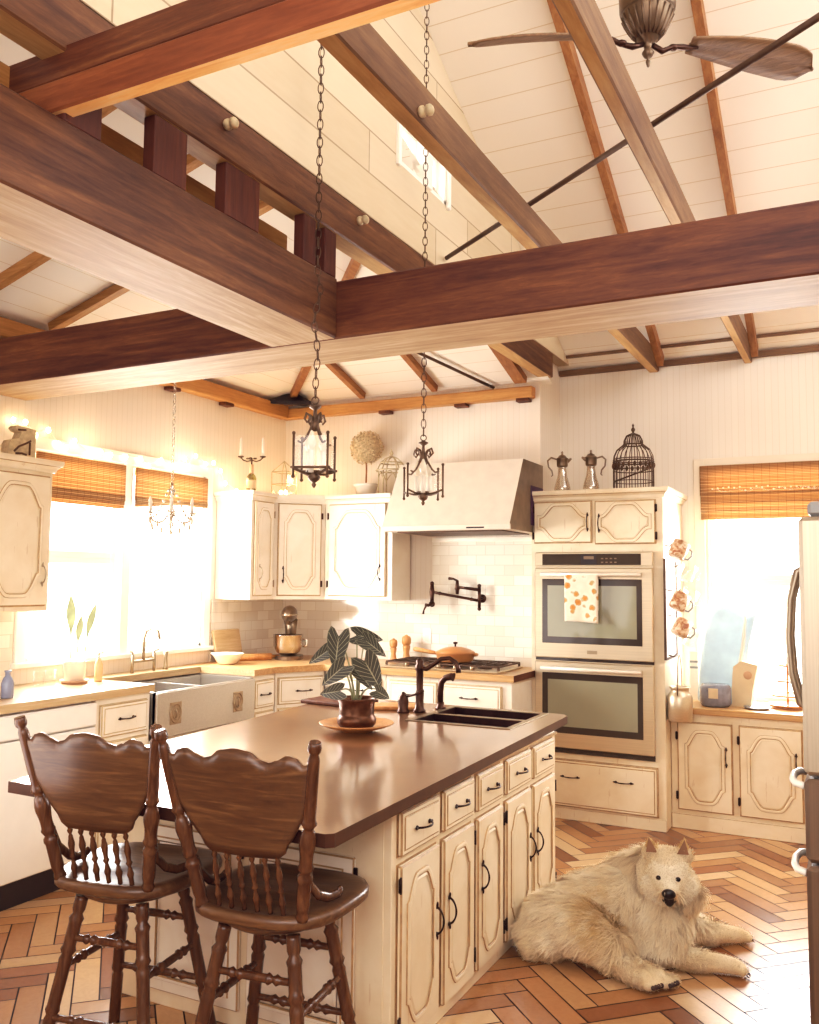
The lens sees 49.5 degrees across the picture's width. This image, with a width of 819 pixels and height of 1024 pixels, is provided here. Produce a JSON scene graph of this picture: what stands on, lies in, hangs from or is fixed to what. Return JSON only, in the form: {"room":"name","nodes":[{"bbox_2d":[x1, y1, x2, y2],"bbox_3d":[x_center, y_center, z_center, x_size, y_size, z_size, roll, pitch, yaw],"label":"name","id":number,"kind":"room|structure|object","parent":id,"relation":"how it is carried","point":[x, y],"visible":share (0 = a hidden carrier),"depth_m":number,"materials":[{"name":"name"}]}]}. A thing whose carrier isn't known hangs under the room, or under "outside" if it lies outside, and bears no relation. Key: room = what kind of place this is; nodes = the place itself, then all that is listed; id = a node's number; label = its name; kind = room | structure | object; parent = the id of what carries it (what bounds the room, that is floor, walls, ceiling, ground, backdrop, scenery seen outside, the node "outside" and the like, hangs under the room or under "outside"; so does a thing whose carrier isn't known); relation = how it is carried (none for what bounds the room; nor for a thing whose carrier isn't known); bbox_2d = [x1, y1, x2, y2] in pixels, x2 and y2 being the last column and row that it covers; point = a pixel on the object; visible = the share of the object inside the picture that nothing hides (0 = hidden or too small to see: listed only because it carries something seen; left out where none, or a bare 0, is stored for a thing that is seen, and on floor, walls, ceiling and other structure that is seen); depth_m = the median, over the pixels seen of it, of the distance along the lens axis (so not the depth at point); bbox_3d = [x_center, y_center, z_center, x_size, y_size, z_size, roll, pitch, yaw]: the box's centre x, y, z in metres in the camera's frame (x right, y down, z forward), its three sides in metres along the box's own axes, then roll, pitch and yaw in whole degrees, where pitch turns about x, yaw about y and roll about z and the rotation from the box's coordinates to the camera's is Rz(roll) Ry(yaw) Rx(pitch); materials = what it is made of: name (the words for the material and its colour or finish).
{"room":"kitchen","nodes":[
{"label":"kitchen","id":0,"kind":"room"},
{"bbox_2d":[0,701,90,715],"bbox_3d":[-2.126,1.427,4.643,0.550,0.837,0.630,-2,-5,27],"label":"control panel","id":1,"kind":"object","parent":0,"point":[88,701],"depth_m":4.55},
{"bbox_2d":[0,385,285,684],"bbox_3d":[-2.811,0.359,4.164,0.100,3.080,7.500,-2,-5,27],"label":"wall","id":2,"kind":"structure","parent":0,"point":[135,420],"depth_m":6.22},
{"bbox_2d":[0,612,13,686],"bbox_3d":[-2.576,0.724,4.481,0.010,0.431,1.330,-2,-5,27],"label":"backsplash","id":3,"kind":"structure","parent":2,"relation":"attached to","point":[6,618],"depth_m":5.03,"materials":[{"name":"tile"}]},
{"bbox_2d":[0,452,64,611],"bbox_3d":[-2.322,0.103,4.599,0.381,0.831,0.984,-2,-5,27],"label":"upper cabinet","id":4,"kind":"object","parent":2,"relation":"attached to","point":[25,481],"visible":1,"depth_m":4.76,"materials":[{"name":"beige paint"}]},
{"bbox_2d":[1,425,35,456],"bbox_3d":[-2.133,-0.381,4.850,0.067,0.175,0.175,-2,-5,27],"label":"bracket","id":5,"kind":"object","parent":4,"relation":"on","point":[23,441],"visible":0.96,"depth_m":4.84,"materials":[{"name":"beige wood"}]},
{"bbox_2d":[10,437,213,668],"bbox_3d":[-1.905,0.284,5.897,0.150,1.355,1.740,-2,-5,27],"label":"window","id":6,"kind":"structure","parent":2,"relation":"in","point":[119,557],"depth_m":5.87,"materials":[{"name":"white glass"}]},
{"bbox_2d":[36,451,125,508],"bbox_3d":[-2.034,-0.190,5.535,0.024,0.290,0.710,-2,-5,27],"label":"woven shade","id":7,"kind":"object","parent":6,"relation":"attached to","point":[81,481],"visible":0.67,"depth_m":5.56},
{"bbox_2d":[134,467,207,507],"bbox_3d":[-1.665,-0.140,6.260,0.024,0.269,0.730,-2,-5,27],"label":"woven shade","id":8,"kind":"object","parent":6,"relation":"attached to","point":[155,484],"visible":0.9,"depth_m":6.19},
{"bbox_2d":[11,417,242,490],"bbox_3d":[-1.761,-0.338,6.078,0.026,0.250,2.275,-2,-5,27],"label":"string lights","id":9,"kind":"object","parent":2,"relation":"attached to","point":[13,419],"visible":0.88,"depth_m":5.73,"materials":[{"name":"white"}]},
{"bbox_2d":[0,316,288,419],"bbox_3d":[-2.733,-1.108,4.197,0.083,0.110,7.415,-2,-5,27],"label":"trim timber","id":10,"kind":"structure","parent":2,"relation":"attached to","point":[8,328],"depth_m":6.64,"materials":[{"name":"brown wood"}]},
{"bbox_2d":[214,490,277,599],"bbox_3d":[-1.236,0.257,6.726,0.381,0.806,0.330,-2,-5,27],"label":"upper cabinet","id":11,"kind":"object","parent":2,"relation":"attached to","point":[245,518],"visible":1,"depth_m":6.63,"materials":[{"name":"white paint"}]},
{"bbox_2d":[238,437,265,489],"bbox_3d":[-1.215,-0.361,6.830,0.214,0.435,0.078,0,-5,12],"label":"candelabra","id":12,"kind":"object","parent":11,"relation":"on","point":[251,478],"visible":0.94,"depth_m":6.82,"materials":[{"name":"gold glass"}]},
{"bbox_2d":[0,200,818,399],"bbox_3d":[0.338,-0.875,3.699,6.000,0.255,0.370,-2,-5,27],"label":"ceiling beam","id":13,"kind":"structure","parent":2,"relation":"attached to","point":[765,259],"depth_m":3.56,"materials":[{"name":"wood"}]},
{"bbox_2d":[0,33,552,405],"bbox_3d":[-1.715,-1.573,3.792,2.395,0.764,7.550,-2,-5,27],"label":"ceiling","id":14,"kind":"structure","parent":0,"point":[52,289],"depth_m":5.39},
{"bbox_2d":[0,154,203,289],"bbox_3d":[-1.412,-1.486,4.322,2.169,0.694,0.050,-2,-5,27],"label":"rafter","id":15,"kind":"object","parent":14,"relation":"attached to","point":[34,260],"visible":0.02,"depth_m":4.57,"materials":[{"name":"brown wood"}]},
{"bbox_2d":[48,200,272,329],"bbox_3d":[-1.163,-1.446,4.811,2.169,0.694,0.050,-2,-5,27],"label":"rafter","id":16,"kind":"object","parent":14,"relation":"attached to","point":[114,291],"visible":0.21,"depth_m":5.11,"materials":[{"name":"brown wood"}]},
{"bbox_2d":[146,383,195,534],"bbox_3d":[-1.438,-0.546,5.418,0.322,1.376,0.311,-2,-5,27],"label":"crystal chandelier","id":17,"kind":"object","parent":14,"relation":"hanging from","point":[170,512],"visible":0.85,"depth_m":5.35,"materials":[{"name":"glass"}]},
{"bbox_2d":[287,258,360,405],"bbox_3d":[-0.544,-1.334,6.069,0.050,0.679,2.980,2,-5,-18],"label":"rafter","id":18,"kind":"object","parent":14,"relation":"attached to","point":[353,266],"visible":0.14,"depth_m":6.80,"materials":[{"name":"brown wood"}]},
{"bbox_2d":[324,363,365,398],"bbox_3d":[-0.516,-1.050,6.866,0.045,0.237,0.644,-2,-5,27],"label":"rafter","id":19,"kind":"object","parent":14,"relation":"attached to","point":[333,367],"visible":0.64,"depth_m":6.90,"materials":[{"name":"brown wood"}]},
{"bbox_2d":[400,354,437,391],"bbox_3d":[-0.090,-1.187,6.300,0.045,0.429,1.284,-2,-5,27],"label":"rafter","id":20,"kind":"object","parent":14,"relation":"attached to","point":[409,359],"visible":0.36,"depth_m":6.59,"materials":[{"name":"brown wood"}]},
{"bbox_2d":[489,346,526,383],"bbox_3d":[0.376,-1.336,5.680,0.090,0.639,1.984,-2,-5,27],"label":"rafter","id":21,"kind":"object","parent":14,"relation":"attached to","point":[514,370],"visible":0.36,"depth_m":6.35,"materials":[{"name":"brown wood"}]},
{"bbox_2d":[79,0,568,366],"bbox_3d":[-0.585,-2.221,3.465,0.090,2.058,7.900,-2,-5,27],"label":"ceiling","id":22,"kind":"structure","parent":0,"point":[276,95],"depth_m":4.02,"materials":[{"name":"beige wood"}]},
{"bbox_2d":[396,120,450,210],"bbox_3d":[0.043,-1.844,4.656,0.110,0.320,0.620,-2,-5,27],"label":"window","id":23,"kind":"structure","parent":22,"relation":"in","point":[438,177],"depth_m":4.66,"materials":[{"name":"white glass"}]},
{"bbox_2d":[445,12,818,259],"bbox_3d":[0.816,-1.470,3.631,0.025,0.024,2.700,3,-5,-27],"label":"rod","id":24,"kind":"object","parent":22,"relation":"attached to","point":[814,19],"visible":1,"depth_m":3.26,"materials":[{"name":"metal"}]},
{"bbox_2d":[0,818,809,1023],"bbox_3d":[0.104,1.837,2.921,6.340,0.006,8.406,-2,-5,27],"label":"floor","id":25,"kind":"structure","parent":0,"point":[753,885],"depth_m":3.67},
{"bbox_2d":[0,701,96,911],"bbox_3d":[-2.101,1.476,4.626,0.606,0.937,0.630,-2,-5,27],"label":"dishwasher","id":26,"kind":"object","parent":25,"relation":"on","point":[26,873],"visible":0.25,"depth_m":4.38,"materials":[{"name":"white"}]},
{"bbox_2d":[14,715,221,1023],"bbox_3d":[-0.939,1.251,2.985,0.545,1.161,0.557,-1,-5,18],"label":"bar stool","id":27,"kind":"object","parent":25,"relation":"on","point":[93,784],"visible":0.95,"depth_m":2.83,"materials":[{"name":"brown wood"}]},
{"bbox_2d":[91,692,149,847],"bbox_3d":[-1.863,1.512,5.096,0.673,0.942,0.415,-2,-5,27],"label":"base cabinet","id":28,"kind":"object","parent":25,"relation":"on","point":[119,720],"visible":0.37,"depth_m":4.96,"materials":[{"name":"white paint"}]},
{"bbox_2d":[182,673,274,717],"bbox_3d":[-1.269,1.608,6.259,0.673,0.942,0.265,-2,-5,27],"label":"base cabinet","id":29,"kind":"object","parent":25,"relation":"on","point":[264,684],"visible":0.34,"depth_m":6.15,"materials":[{"name":"white paint"}]},
{"bbox_2d":[154,728,368,1023],"bbox_3d":[-0.418,1.237,2.748,0.545,1.161,0.557,-1,-5,20],"label":"bar stool","id":30,"kind":"object","parent":25,"relation":"on","point":[240,803],"visible":1,"depth_m":2.60,"materials":[{"name":"brown wood"}]},
{"bbox_2d":[273,671,323,711],"bbox_3d":[-0.856,1.628,6.465,0.390,0.942,0.358,3,-5,-32],"label":"base cabinet","id":31,"kind":"object","parent":25,"relation":"on","point":[290,688],"visible":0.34,"depth_m":6.35,"materials":[{"name":"white paint"}]},
{"bbox_2d":[122,731,556,1023],"bbox_3d":[-0.176,1.488,3.961,1.258,0.845,1.785,-2,-5,27],"label":"kitchen island","id":32,"kind":"object","parent":25,"relation":"on","point":[448,875],"visible":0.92,"depth_m":3.25,"materials":[{"name":"beige paint"}]},
{"bbox_2d":[8,699,566,848],"bbox_3d":[-0.331,1.046,4.003,1.568,0.040,2.595,-2,-5,27],"label":"island countertop","id":33,"kind":"structure","parent":32,"relation":"on","point":[366,780],"depth_m":3.70,"materials":[{"name":"brown wood"}]},
{"bbox_2d":[319,717,393,732],"bbox_3d":[-0.253,1.025,4.244,0.360,0.041,0.360,-2,-5,27],"label":"wooden plate","id":34,"kind":"object","parent":33,"relation":"on","point":[331,723],"visible":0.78,"depth_m":4.21,"materials":[{"name":"brown wood"}]},
{"bbox_2d":[309,626,389,727],"bbox_3d":[-0.293,0.786,4.229,0.347,0.490,0.225,2,-5,-21],"label":"potted plant","id":35,"kind":"object","parent":34,"relation":"on","point":[355,711],"visible":0.98,"depth_m":4.18,"materials":[{"name":"green plant"}]},
{"bbox_2d":[397,656,460,712],"bbox_3d":[0.112,0.940,4.848,0.356,0.312,0.109,0,-5,12],"label":"kitchen faucet","id":36,"kind":"object","parent":33,"relation":"on","point":[403,701],"visible":1,"depth_m":4.84,"materials":[{"name":"brown metal"}]},
{"bbox_2d":[405,706,548,729],"bbox_3d":[0.367,1.104,4.698,0.580,0.043,0.600,-2,-5,27],"label":"island sink","id":37,"kind":"object","parent":33,"relation":"in","point":[464,716],"visible":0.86,"depth_m":4.75,"materials":[{"name":"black metal"}]},
{"bbox_2d":[415,714,521,727],"bbox_3d":[0.303,1.096,4.573,0.516,0.039,0.255,-2,-5,27],"label":"basin","id":38,"kind":"object","parent":37,"relation":"in","point":[440,718],"depth_m":4.68,"materials":[{"name":"black metal"}]},
{"bbox_2d":[438,708,538,719],"bbox_3d":[0.430,1.116,4.822,0.516,0.039,0.255,-2,-5,27],"label":"basin","id":39,"kind":"object","parent":37,"relation":"in","point":[475,712],"depth_m":4.93,"materials":[{"name":"black metal"}]},
{"bbox_2d":[386,675,531,711],"bbox_3d":[0.378,1.624,6.268,0.940,0.942,0.673,-2,-5,27],"label":"base cabinet","id":40,"kind":"object","parent":25,"relation":"on","point":[458,692],"visible":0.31,"depth_m":5.99,"materials":[{"name":"white paint"}]},
{"bbox_2d":[532,486,686,832],"bbox_3d":[1.425,0.985,6.282,0.955,2.238,0.753,-2,-5,27],"label":"tall cabinet","id":41,"kind":"object","parent":25,"relation":"on","point":[629,793],"visible":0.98,"depth_m":5.95,"materials":[{"name":"beige paint"}]},
{"bbox_2d":[535,552,655,761],"bbox_3d":[1.229,0.951,5.976,0.812,1.365,0.084,-2,-5,27],"label":"double wall oven","id":42,"kind":"object","parent":41,"relation":"in","point":[600,676],"visible":0.95,"depth_m":5.95,"materials":[{"name":"metal"}]},
{"bbox_2d":[564,575,597,623],"bbox_3d":[1.165,0.581,6.005,0.232,0.341,0.032,-2,-5,27],"label":"tea towel","id":43,"kind":"object","parent":42,"relation":"hanging from","point":[580,591],"visible":1,"depth_m":5.99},
{"bbox_2d":[612,424,654,487],"bbox_3d":[1.572,-0.383,6.232,0.297,0.486,0.297,-2,-5,27],"label":"birdcage","id":44,"kind":"object","parent":41,"relation":"on","point":[647,465],"visible":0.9,"depth_m":6.18,"materials":[{"name":"metal"}]},
{"bbox_2d":[663,543,680,660],"bbox_3d":[1.776,0.598,5.956,0.068,0.765,0.430,-2,-5,27],"label":"mug rack","id":45,"kind":"object","parent":41,"relation":"attached to","point":[669,565],"visible":0.81,"depth_m":5.92,"materials":[{"name":"wood"}]},
{"bbox_2d":[667,655,692,722],"bbox_3d":[1.764,1.146,5.793,0.160,0.428,0.166,-2,-5,27],"label":"milk can","id":46,"kind":"object","parent":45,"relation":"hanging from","point":[679,698],"visible":1,"depth_m":5.73,"materials":[{"name":"ceramic"}]},
{"bbox_2d":[668,539,692,560],"bbox_3d":[1.738,0.243,5.706,0.152,0.142,0.110,2,-5,-17],"label":"mug","id":47,"kind":"object","parent":45,"relation":"hanging from","point":[679,548],"visible":1,"depth_m":5.66,"materials":[{"name":"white ceramic"}]},
{"bbox_2d":[669,590,693,611],"bbox_3d":[1.735,0.572,5.681,0.152,0.142,0.110,2,-5,-17],"label":"mug","id":48,"kind":"object","parent":45,"relation":"hanging from","point":[679,601],"visible":1,"depth_m":5.64,"materials":[{"name":"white ceramic"}]},
{"bbox_2d":[671,617,695,638],"bbox_3d":[1.760,0.746,5.721,0.152,0.142,0.110,2,-5,-17],"label":"mug","id":49,"kind":"object","parent":45,"relation":"hanging from","point":[681,627],"visible":1,"depth_m":5.68,"materials":[{"name":"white ceramic"}]},
{"bbox_2d":[509,837,754,993],"bbox_3d":[0.960,1.645,3.791,1.088,0.539,0.673,0,-5,9],"label":"dog","id":50,"kind":"object","parent":25,"relation":"on","point":[632,915],"visible":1,"depth_m":3.69},
{"bbox_2d":[671,714,806,844],"bbox_3d":[2.301,1.709,5.866,1.022,0.745,0.591,-2,-5,27],"label":"base cabinet","id":51,"kind":"object","parent":25,"relation":"on","point":[730,775],"visible":0.82,"depth_m":5.68,"materials":[{"name":"beige paint"}]},
{"bbox_2d":[693,700,802,721],"bbox_3d":[2.312,1.317,5.910,1.022,0.042,0.568,-2,-5,27],"label":"countertop","id":52,"kind":"structure","parent":51,"relation":"on","point":[774,713],"depth_m":5.71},
{"bbox_2d":[689,651,698,699],"bbox_3d":[1.997,1.147,6.226,0.060,0.340,0.024,-1,-5,19],"label":"book","id":53,"kind":"object","parent":52,"relation":"on","point":[693,655],"visible":0.85,"depth_m":6.22,"materials":[{"name":"white paper"}]},
{"bbox_2d":[700,683,730,707],"bbox_3d":[2.042,1.222,5.925,0.200,0.146,0.204,-2,-5,27],"label":"box","id":54,"kind":"object","parent":52,"relation":"on","point":[715,695],"visible":1,"depth_m":5.84,"materials":[{"name":"paper"}]},
{"bbox_2d":[698,605,756,703],"bbox_3d":[2.170,0.974,6.072,0.391,0.666,0.112,-2,-5,27],"label":"tote bag","id":55,"kind":"object","parent":52,"relation":"on","point":[728,634],"visible":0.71,"depth_m":6.05,"materials":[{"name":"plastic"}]},
{"bbox_2d":[732,661,759,706],"bbox_3d":[2.242,1.145,5.915,0.170,0.300,0.064,-3,-5,35],"label":"flour bag","id":56,"kind":"object","parent":52,"relation":"on","point":[745,674],"visible":1,"depth_m":5.90,"materials":[{"name":"paper"}]},
{"bbox_2d":[768,652,801,708],"bbox_3d":[2.505,1.112,5.880,0.252,0.366,0.250,-2,-5,27],"label":"tiered stand","id":57,"kind":"object","parent":52,"relation":"on","point":[793,705],"visible":0.66,"depth_m":5.87,"materials":[{"name":"white ceramic"}]},
{"bbox_2d":[785,501,818,1023],"bbox_3d":[1.408,0.890,2.185,0.862,1.790,0.907,-2,-5,27],"label":"refrigerator","id":58,"kind":"object","parent":25,"relation":"on","point":[806,576],"visible":1,"depth_m":1.99,"materials":[{"name":"metal"}]},
{"bbox_3d":[-2.416,1.423,4.012,0.673,0.942,0.745,-2,-5,27],"label":"base cabinet","id":59,"kind":"object","parent":25,"relation":"on","visible":0},
{"bbox_2d":[0,654,534,714],"bbox_3d":[-0.953,1.027,5.129,2.298,0.043,3.998,-2,-5,27],"label":"countertop","id":60,"kind":"structure","parent":59,"relation":"on","point":[44,694],"depth_m":5.80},
{"bbox_2d":[59,594,96,683],"bbox_3d":[-1.962,0.742,5.207,0.169,0.520,0.193,0,-4,4],"label":"potted plant","id":61,"kind":"object","parent":60,"relation":"on","point":[74,671],"visible":1,"depth_m":5.17,"materials":[{"name":"green plant"}]},
{"bbox_2d":[138,674,254,736],"bbox_3d":[-1.468,1.232,5.694,0.491,0.270,0.945,-2,-5,27],"label":"sink","id":62,"kind":"object","parent":60,"relation":"in","point":[184,704],"visible":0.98,"depth_m":5.61,"materials":[{"name":"ceramic"}]},
{"bbox_2d":[211,628,241,661],"bbox_3d":[-1.379,1.008,6.723,0.070,0.236,0.320,-2,-5,27],"label":"board","id":63,"kind":"object","parent":60,"relation":"on","point":[224,640],"visible":0.7,"depth_m":6.71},
{"bbox_2d":[273,605,307,660],"bbox_3d":[-0.945,0.936,6.912,0.260,0.415,0.340,2,-5,-22],"label":"stand mixer","id":64,"kind":"object","parent":60,"relation":"on","point":[287,645],"visible":1,"depth_m":6.79,"materials":[{"name":"grey metal"}]},
{"bbox_2d":[273,634,307,654],"bbox_3d":[-0.931,1.024,6.851,0.253,0.152,0.238,-2,-5,27],"label":"bowl","id":65,"kind":"object","parent":64,"relation":"on","point":[284,644],"depth_m":6.77,"materials":[{"name":"gold metal"}]},
{"bbox_2d":[380,656,522,673],"bbox_3d":[0.303,1.089,6.341,0.900,0.044,0.500,-2,-5,27],"label":"gas cooktop","id":66,"kind":"object","parent":60,"relation":"in","point":[476,666],"visible":0.7,"depth_m":6.22,"materials":[{"name":"metal"}]},
{"bbox_2d":[413,642,477,662],"bbox_3d":[0.256,0.994,6.326,0.462,0.140,0.287,1,-4,0],"label":"saute pan","id":67,"kind":"object","parent":66,"relation":"on","point":[461,654],"visible":0.84,"depth_m":6.24,"materials":[{"name":"orange metal"}]},
{"bbox_2d":[380,663,522,673],"bbox_3d":[0.303,1.104,6.340,0.900,0.013,0.500,-2,-5,27],"label":"tray","id":68,"kind":"object","parent":66,"relation":"on","point":[448,666],"depth_m":6.14,"materials":[{"name":"metal"}]},
{"bbox_2d":[285,383,527,688],"bbox_3d":[-0.121,0.588,7.050,2.269,3.120,0.100,-2,-5,27],"label":"wall","id":69,"kind":"structure","parent":0,"point":[493,430],"depth_m":6.96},
{"bbox_2d":[272,494,325,598],"bbox_3d":[-0.918,0.286,7.067,0.639,0.806,0.625,-2,-5,27],"label":"upper cabinet","id":70,"kind":"object","parent":69,"relation":"attached to","point":[300,520],"visible":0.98,"depth_m":6.85,"materials":[{"name":"white paint"}]},
{"bbox_2d":[209,599,431,661],"bbox_3d":[-0.656,0.899,6.716,1.399,0.465,0.929,-2,-5,27],"label":"backsplash","id":71,"kind":"structure","parent":69,"relation":"attached to","point":[257,621],"depth_m":7.07,"materials":[{"name":"tile"}]},
{"bbox_2d":[324,493,409,600],"bbox_3d":[-0.338,0.279,6.901,0.595,0.806,0.356,-2,-5,27],"label":"upper cabinet","id":72,"kind":"object","parent":69,"relation":"attached to","point":[363,562],"visible":0.97,"depth_m":6.77,"materials":[{"name":"white paint"}]},
{"bbox_2d":[350,431,383,493],"bbox_3d":[-0.342,-0.386,6.994,0.276,0.526,0.282,-2,-5,27],"label":"topiary","id":73,"kind":"object","parent":72,"relation":"on","point":[365,447],"visible":0.97,"depth_m":6.92,"materials":[{"name":"beige plant"}]},
{"bbox_2d":[375,449,403,492],"bbox_3d":[-0.141,-0.310,6.886,0.248,0.362,0.248,0,-4,7],"label":"birdcage","id":74,"kind":"object","parent":72,"relation":"on","point":[395,461],"visible":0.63,"depth_m":6.85,"materials":[{"name":"beige metal"}]},
{"bbox_2d":[282,386,534,420],"bbox_3d":[-0.077,-0.854,7.043,2.228,0.085,0.078,-2,-5,27],"label":"trim timber","id":75,"kind":"structure","parent":69,"relation":"attached to","point":[503,394],"depth_m":6.93,"materials":[{"name":"brown wood"}]},
{"bbox_2d":[422,577,485,613],"bbox_3d":[0.335,0.627,6.645,0.477,0.281,0.081,0,-5,12],"label":"pot filler","id":76,"kind":"object","parent":69,"relation":"attached to","point":[481,598],"visible":1,"depth_m":6.63,"materials":[{"name":"brown metal"}]},
{"bbox_2d":[381,459,542,536],"bbox_3d":[0.389,-0.097,6.384,0.970,0.508,0.701,-2,-5,27],"label":"range hood","id":77,"kind":"object","parent":69,"relation":"attached to","point":[491,497],"visible":0.94,"depth_m":6.16,"materials":[{"name":"beige paint"}]},
{"bbox_2d":[531,485,542,525],"bbox_3d":[0.912,-0.039,6.348,0.004,0.280,0.260,-2,-5,27],"label":"vent","id":78,"kind":"object","parent":77,"relation":"attached to","point":[533,487],"depth_m":6.26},
{"bbox_2d":[432,541,531,666],"bbox_3d":[0.561,0.679,6.629,0.860,0.913,0.013,-2,-5,27],"label":"backsplash","id":79,"kind":"structure","parent":69,"relation":"attached to","point":[501,630],"depth_m":6.62,"materials":[{"name":"tile"}]},
{"bbox_2d":[432,536,531,541],"bbox_3d":[0.561,0.205,6.659,0.860,0.035,0.029,-2,-5,27],"label":"trim","id":80,"kind":"structure","parent":69,"relation":"attached to","point":[516,538],"depth_m":6.65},
{"bbox_2d":[528,364,559,535],"bbox_3d":[1.021,0.387,6.697,0.095,3.487,0.479,-2,-5,27],"label":"wall","id":81,"kind":"structure","parent":0,"point":[544,409],"depth_m":6.66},
{"bbox_2d":[419,0,818,370],"bbox_3d":[2.049,-2.223,4.558,3.855,1.917,3.830,-2,-5,27],"label":"ceiling","id":82,"kind":"structure","parent":0,"point":[518,102],"depth_m":4.97,"materials":[{"name":"wood"}]},
{"bbox_2d":[402,4,443,504],"bbox_3d":[0.077,-1.367,4.352,0.182,2.684,0.182,1,-4,-6],"label":"pendant lantern","id":83,"kind":"object","parent":82,"relation":"hanging from","point":[423,495],"visible":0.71,"depth_m":4.27,"materials":[{"name":"metal"}]},
{"bbox_2d":[547,0,663,365],"bbox_3d":[1.038,-2.149,5.019,0.045,1.880,3.717,-2,-5,27],"label":"rafter","id":84,"kind":"object","parent":82,"relation":"attached to","point":[568,47],"visible":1,"depth_m":5.00,"materials":[{"name":"brown wood"}]},
{"bbox_2d":[467,0,813,80],"bbox_3d":[0.891,-2.366,3.363,1.343,1.425,0.210,1,-4,-6],"label":"ceiling fan","id":85,"kind":"object","parent":82,"relation":"hanging from","point":[645,22],"visible":0.95,"depth_m":3.32,"materials":[{"name":"wood"}]},
{"bbox_2d":[690,0,757,356],"bbox_3d":[1.621,-2.167,4.723,0.045,1.880,3.717,-2,-5,27],"label":"rafter","id":86,"kind":"object","parent":82,"relation":"attached to","point":[698,10],"visible":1,"depth_m":4.83,"materials":[{"name":"brown wood"}]},
{"bbox_2d":[559,345,818,701],"bbox_3d":[2.807,0.450,6.084,3.830,3.300,0.140,-2,-5,27],"label":"wall","id":87,"kind":"structure","parent":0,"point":[765,406],"depth_m":6.51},
{"bbox_2d":[317,23,658,372],"bbox_3d":[0.030,-1.416,3.130,0.075,0.150,7.980,-2,-5,27],"label":"joist","id":88,"kind":"object","parent":87,"relation":"attached to","point":[361,50],"visible":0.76,"depth_m":3.26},
{"bbox_2d":[551,0,751,362],"bbox_3d":[0.622,-1.434,2.829,0.055,0.150,7.980,-2,-5,27],"label":"joist","id":89,"kind":"object","parent":87,"relation":"attached to","point":[583,20],"visible":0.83,"depth_m":3.03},
{"bbox_2d":[566,328,818,358],"bbox_3d":[2.822,-1.238,5.993,3.630,0.020,0.025,-2,-5,27],"label":"trim","id":90,"kind":"structure","parent":87,"relation":"attached to","point":[812,329],"depth_m":6.36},
{"bbox_2d":[693,453,818,701],"bbox_3d":[2.557,0.466,6.221,1.050,1.725,0.120,-2,-5,27],"label":"window","id":91,"kind":"structure","parent":87,"relation":"attached to","point":[705,534],"depth_m":6.38,"materials":[{"name":"paint"}]},
{"bbox_2d":[699,460,818,519],"bbox_3d":[2.520,-0.150,6.206,0.940,0.390,0.024,-2,-5,27],"label":"woven shade","id":92,"kind":"object","parent":87,"relation":"attached to","point":[758,503],"visible":1,"depth_m":6.23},
{"bbox_3d":[-1.815,-0.137,-0.582,6.200,3.350,0.100,-2,-5,27],"label":"wall","id":93,"kind":"structure","parent":0,"visible":0},
{"bbox_2d":[0,61,286,249],"bbox_3d":[-1.586,-1.336,1.961,0.090,0.100,4.450,-2,-5,27],"label":"ledger","id":94,"kind":"object","parent":93,"relation":"attached to","point":[110,137],"visible":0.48,"depth_m":3.12,"materials":[{"name":"brown wood"}]},
{"bbox_2d":[0,83,336,346],"bbox_3d":[-1.481,-1.036,1.906,0.340,0.265,4.490,-2,-5,27],"label":"ceiling beam","id":95,"kind":"structure","parent":93,"relation":"attached to","point":[68,197],"depth_m":2.87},
{"bbox_2d":[56,108,101,140],"bbox_3d":[-0.975,-1.210,2.613,0.052,0.198,0.140,-2,-5,27],"label":"post","id":96,"kind":"object","parent":95,"relation":"on","point":[90,123],"visible":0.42,"depth_m":2.61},
{"bbox_2d":[143,114,186,190],"bbox_3d":[-0.808,-1.183,2.939,0.052,0.198,0.155,-2,-5,27],"label":"post","id":97,"kind":"object","parent":95,"relation":"on","point":[165,145],"visible":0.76,"depth_m":2.90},
{"bbox_2d":[215,161,259,232],"bbox_3d":[-0.635,-1.155,3.279,0.052,0.198,0.200,-2,-5,27],"label":"post","id":98,"kind":"object","parent":95,"relation":"on","point":[236,193],"visible":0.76,"depth_m":3.24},
{"bbox_2d":[0,0,552,377],"bbox_3d":[-0.691,-1.350,3.221,0.105,0.180,7.498,-2,-5,27],"label":"beam","id":99,"kind":"structure","parent":98,"relation":"on","point":[44,28],"depth_m":3.25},
{"bbox_2d":[294,213,315,265],"bbox_3d":[-0.433,-1.122,3.674,0.052,0.198,0.090,-2,-5,27],"label":"post","id":100,"kind":"object","parent":95,"relation":"on","point":[304,225],"visible":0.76,"depth_m":3.64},
{"bbox_2d":[315,227,335,277],"bbox_3d":[-0.360,-1.110,3.816,0.052,0.198,0.090,-2,-5,27],"label":"post","id":101,"kind":"object","parent":95,"relation":"on","point":[327,242],"visible":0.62,"depth_m":3.78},
{"bbox_3d":[2.758,0.080,1.670,0.100,3.350,8.080,-2,-5,27],"label":"wall","id":102,"kind":"structure","parent":0,"visible":0},
{"bbox_2d":[18,0,440,116],"bbox_3d":[0.507,-1.233,1.789,3.950,0.095,0.057,-2,-5,27],"label":"cross timber","id":103,"kind":"object","parent":102,"relation":"attached to","point":[287,24],"visible":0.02,"depth_m":2.28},
{"bbox_2d":[9,0,284,92],"bbox_3d":[0.542,-1.332,1.809,3.900,0.104,0.090,-2,-5,27],"label":"cross timber","id":104,"kind":"object","parent":103,"relation":"on","point":[186,17],"visible":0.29,"depth_m":2.42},
{"bbox_3d":[0.216,-2.417,0.962,3.855,2.122,4.250,-2,-5,27],"label":"ceiling","id":105,"kind":"structure","parent":0,"visible":0},
{"bbox_2d":[290,45,336,487],"bbox_3d":[-0.357,-1.602,3.557,0.154,3.030,0.154,0,-4,7],"label":"pendant lantern","id":106,"kind":"object","parent":105,"relation":"hanging from","point":[325,470],"visible":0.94,"depth_m":3.46,"materials":[{"name":"metal"}]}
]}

